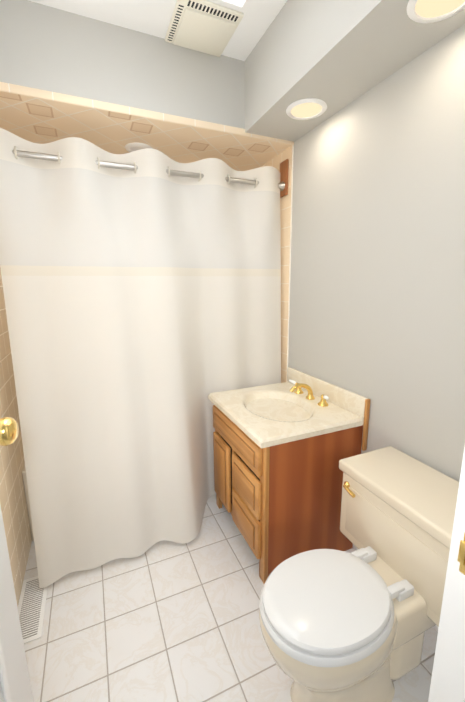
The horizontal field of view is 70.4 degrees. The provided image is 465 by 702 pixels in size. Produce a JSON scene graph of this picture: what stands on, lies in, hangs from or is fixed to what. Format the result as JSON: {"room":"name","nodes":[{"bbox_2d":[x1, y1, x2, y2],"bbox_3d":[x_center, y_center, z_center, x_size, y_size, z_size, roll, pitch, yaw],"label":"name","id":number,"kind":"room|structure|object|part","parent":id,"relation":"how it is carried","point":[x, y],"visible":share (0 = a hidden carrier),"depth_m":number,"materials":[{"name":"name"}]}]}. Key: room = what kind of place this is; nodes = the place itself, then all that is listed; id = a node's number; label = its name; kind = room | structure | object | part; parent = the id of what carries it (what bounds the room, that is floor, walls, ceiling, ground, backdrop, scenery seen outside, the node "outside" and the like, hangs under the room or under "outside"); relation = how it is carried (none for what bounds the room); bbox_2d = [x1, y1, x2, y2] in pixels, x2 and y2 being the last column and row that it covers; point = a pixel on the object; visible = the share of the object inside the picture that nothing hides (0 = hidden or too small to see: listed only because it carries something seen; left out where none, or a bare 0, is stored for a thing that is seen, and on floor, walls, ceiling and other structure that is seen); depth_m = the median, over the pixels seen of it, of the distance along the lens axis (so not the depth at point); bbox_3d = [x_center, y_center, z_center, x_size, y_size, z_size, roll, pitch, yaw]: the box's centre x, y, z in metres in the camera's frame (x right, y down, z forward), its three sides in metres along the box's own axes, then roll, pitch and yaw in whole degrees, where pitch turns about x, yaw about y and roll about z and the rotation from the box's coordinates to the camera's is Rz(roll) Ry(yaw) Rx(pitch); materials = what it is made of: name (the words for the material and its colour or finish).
{"room":"bathroom","nodes":[
{"label":"bathroom","id":0,"kind":"room"},
{"bbox_2d":[0,0,244,128],"bbox_3d":[-0.506,-1.312,1.845,1.500,0.320,0.780,-5,12,-23],"label":"wall","id":1,"kind":"structure","parent":0,"point":[48,48],"depth_m":1.42,"materials":[{"name":"grey paint"}]},
{"bbox_2d":[0,82,293,144],"bbox_3d":[-0.349,-1.086,1.522,1.499,0.032,0.008,-5,12,-23],"label":"trim","id":2,"kind":"structure","parent":1,"relation":"attached to","point":[52,96],"depth_m":1.46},
{"bbox_2d":[0,91,291,170],"bbox_3d":[-0.505,-1.148,1.879,1.500,0.015,0.779,-5,12,-23],"label":"tile","id":3,"kind":"structure","parent":0,"point":[36,120],"depth_m":1.66,"materials":[{"name":"beige tile"}]},
{"bbox_2d":[125,142,152,151],"bbox_3d":[-0.521,-1.127,1.842,0.156,0.012,0.156,-5,12,-23],"label":"ceiling light","id":4,"kind":"object","parent":3,"relation":"attached to","point":[131,147],"visible":0.52,"depth_m":1.80,"materials":[{"name":"white glass"}]},
{"bbox_2d":[28,0,286,60],"bbox_3d":[-0.035,-1.305,0.732,1.700,0.100,1.640,-5,12,-23],"label":"ceiling","id":5,"kind":"structure","parent":0,"point":[151,17],"depth_m":1.35,"materials":[{"name":"white paint"}]},
{"bbox_2d":[164,0,243,56],"bbox_3d":[-0.129,-1.380,1.414,0.270,0.022,0.270,-5,12,-23],"label":"ceiling vent","id":6,"kind":"object","parent":5,"relation":"in","point":[206,26],"visible":1,"depth_m":1.38,"materials":[{"name":"white plastic"}]},
{"bbox_2d":[18,494,437,701],"bbox_3d":[-0.120,1.178,0.845,2.200,0.050,3.980,-5,12,-23],"label":"floor","id":7,"kind":"structure","parent":0,"point":[165,621],"depth_m":1.25,"materials":[{"name":"tile"}]},
{"bbox_2d":[22,464,33,540],"bbox_3d":[-0.499,0.663,2.269,1.480,0.400,0.710,-5,12,-23],"label":"bathtub","id":8,"kind":"object","parent":7,"relation":"on","point":[26,491],"visible":0.04,"depth_m":1.66,"materials":[{"name":"beige ceramic"}]},
{"bbox_2d":[18,576,47,643],"bbox_3d":[-0.827,1.052,1.357,0.102,0.007,0.310,-5,12,-23],"label":"floor vent","id":9,"kind":"object","parent":7,"relation":"in","point":[31,605],"visible":0.71,"depth_m":1.34,"materials":[{"name":"white metal"}]},
{"bbox_2d":[208,367,370,583],"bbox_3d":[0.241,0.567,1.726,0.542,0.792,0.642,-5,12,-23],"label":"bathroom vanity","id":10,"kind":"object","parent":7,"relation":"on","point":[281,450],"visible":1,"depth_m":1.49,"materials":[{"name":"brown wood"}]},
{"bbox_2d":[289,380,328,406],"bbox_3d":[0.364,0.211,1.716,0.155,0.091,0.338,-5,12,-23],"label":"faucet","id":11,"kind":"object","parent":10,"relation":"on","point":[296,393],"depth_m":1.72,"materials":[{"name":"gold metal"}]},
{"bbox_2d":[259,446,458,701],"bbox_3d":[0.427,0.783,1.035,0.739,0.640,0.550,-5,12,-23],"label":"toilet","id":12,"kind":"object","parent":7,"relation":"on","point":[339,626],"visible":1,"depth_m":0.96,"materials":[{"name":"beige ceramic"}]},
{"bbox_3d":[0.296,0.705,0.962,0.452,0.052,0.314,-5,12,-23],"label":"seat","id":13,"kind":"part","parent":12,"relation":"part of","materials":[{"name":"white plastic"}]},
{"bbox_3d":[0.346,0.914,1.025,0.559,0.388,0.304,-5,12,-23],"label":"bowl","id":14,"kind":"part","parent":12,"relation":"part of","materials":[{"name":"beige ceramic"}]},
{"bbox_3d":[0.631,0.604,1.090,0.290,0.315,0.550,-5,12,-23],"label":"tank","id":15,"kind":"part","parent":12,"relation":"part of","materials":[{"name":"beige ceramic"}]},
{"bbox_2d":[245,0,464,141],"bbox_3d":[0.497,-1.160,1.052,0.300,0.320,1.500,-5,12,-23],"label":"ceiling soffit","id":16,"kind":"structure","parent":0,"point":[335,56],"depth_m":1.22,"materials":[{"name":"grey paint"}]},
{"bbox_2d":[286,98,326,119],"bbox_3d":[0.330,-1.076,1.472,0.180,0.009,0.180,-5,12,-23],"label":"recessed light","id":17,"kind":"object","parent":16,"relation":"attached to","point":[306,108],"visible":1,"depth_m":1.46,"materials":[{"name":"white paint"}]},
{"bbox_2d":[407,0,464,22],"bbox_3d":[0.576,-0.962,0.898,0.180,0.009,0.180,-5,12,-23],"label":"recessed light","id":18,"kind":"object","parent":16,"relation":"attached to","point":[425,11],"visible":1,"depth_m":0.93,"materials":[{"name":"white paint"}]},
{"bbox_2d":[288,24,464,481],"bbox_3d":[0.535,-0.579,1.606,0.100,3.080,2.500,-5,12,-23],"label":"wall","id":19,"kind":"structure","parent":0,"point":[377,297],"depth_m":1.30,"materials":[{"name":"grey paint"}]},
{"bbox_2d":[261,145,293,382],"bbox_3d":[0.188,-0.204,2.372,0.008,2.045,0.780,-5,12,-23],"label":"wall tiles","id":20,"kind":"structure","parent":19,"relation":"attached to","point":[285,215],"depth_m":1.98,"materials":[{"name":"beige tile"}]},
{"bbox_2d":[0,128,288,587],"bbox_3d":[-0.303,-0.034,1.652,1.482,1.963,0.407,-5,12,-23],"label":"curtain","id":21,"kind":"object","parent":20,"relation":"attached to","point":[142,291],"visible":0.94,"depth_m":1.58,"materials":[{"name":"white fabric"}]},
{"bbox_3d":[-0.376,-0.932,1.623,1.482,0.190,0.080,-5,12,-23],"label":"rod","id":22,"kind":"part","parent":21,"relation":"part of","materials":[{"name":"silver metal"}]},
{"bbox_2d":[353,545,438,631],"bbox_3d":[0.774,1.014,1.251,0.014,0.095,0.860,-5,12,-23],"label":"baseboard","id":23,"kind":"structure","parent":19,"relation":"attached to","point":[435,627],"depth_m":1.25,"materials":[{"name":"white paint"}]},
{"bbox_3d":[0.677,0.009,0.464,0.630,2.380,0.120,-5,12,-23],"label":"wall","id":24,"kind":"structure","parent":0,"visible":0},
{"bbox_2d":[428,446,464,701],"bbox_3d":[0.389,0.174,0.367,0.102,2.100,0.215,-5,12,-23],"label":"door frame","id":25,"kind":"structure","parent":24,"relation":"attached to","point":[448,679],"depth_m":0.48,"materials":[{"name":"white paint"}]},
{"bbox_3d":[-0.933,-0.440,0.986,0.100,3.080,2.500,-5,12,-23],"label":"wall","id":26,"kind":"structure","parent":0,"visible":0},
{"bbox_2d":[0,268,31,606],"bbox_3d":[-0.882,0.060,1.119,0.008,2.045,2.280,-5,12,-23],"label":"wall tiles","id":27,"kind":"structure","parent":26,"relation":"attached to","point":[14,511],"depth_m":1.49,"materials":[{"name":"beige tile"}]},
{"bbox_3d":[-0.367,0.268,0.038,0.040,2.060,0.190,-5,12,-23],"label":"door frame","id":28,"kind":"structure","parent":0,"visible":0},
{"bbox_2d":[0,506,32,701],"bbox_3d":[-0.457,0.212,0.369,0.047,2.022,0.740,-4,12,-15],"label":"door","id":29,"kind":"structure","parent":28,"relation":"attached to","point":[15,685],"depth_m":0.77,"materials":[{"name":"white paint"}]},
{"bbox_2d":[0,417,18,445],"bbox_3d":[-0.545,0.170,0.679,0.185,0.110,0.093,-4,12,-15],"label":"door knob","id":30,"kind":"object","parent":29,"relation":"attached to","point":[9,429],"depth_m":0.67,"materials":[{"name":"gold metal"}]}
]}

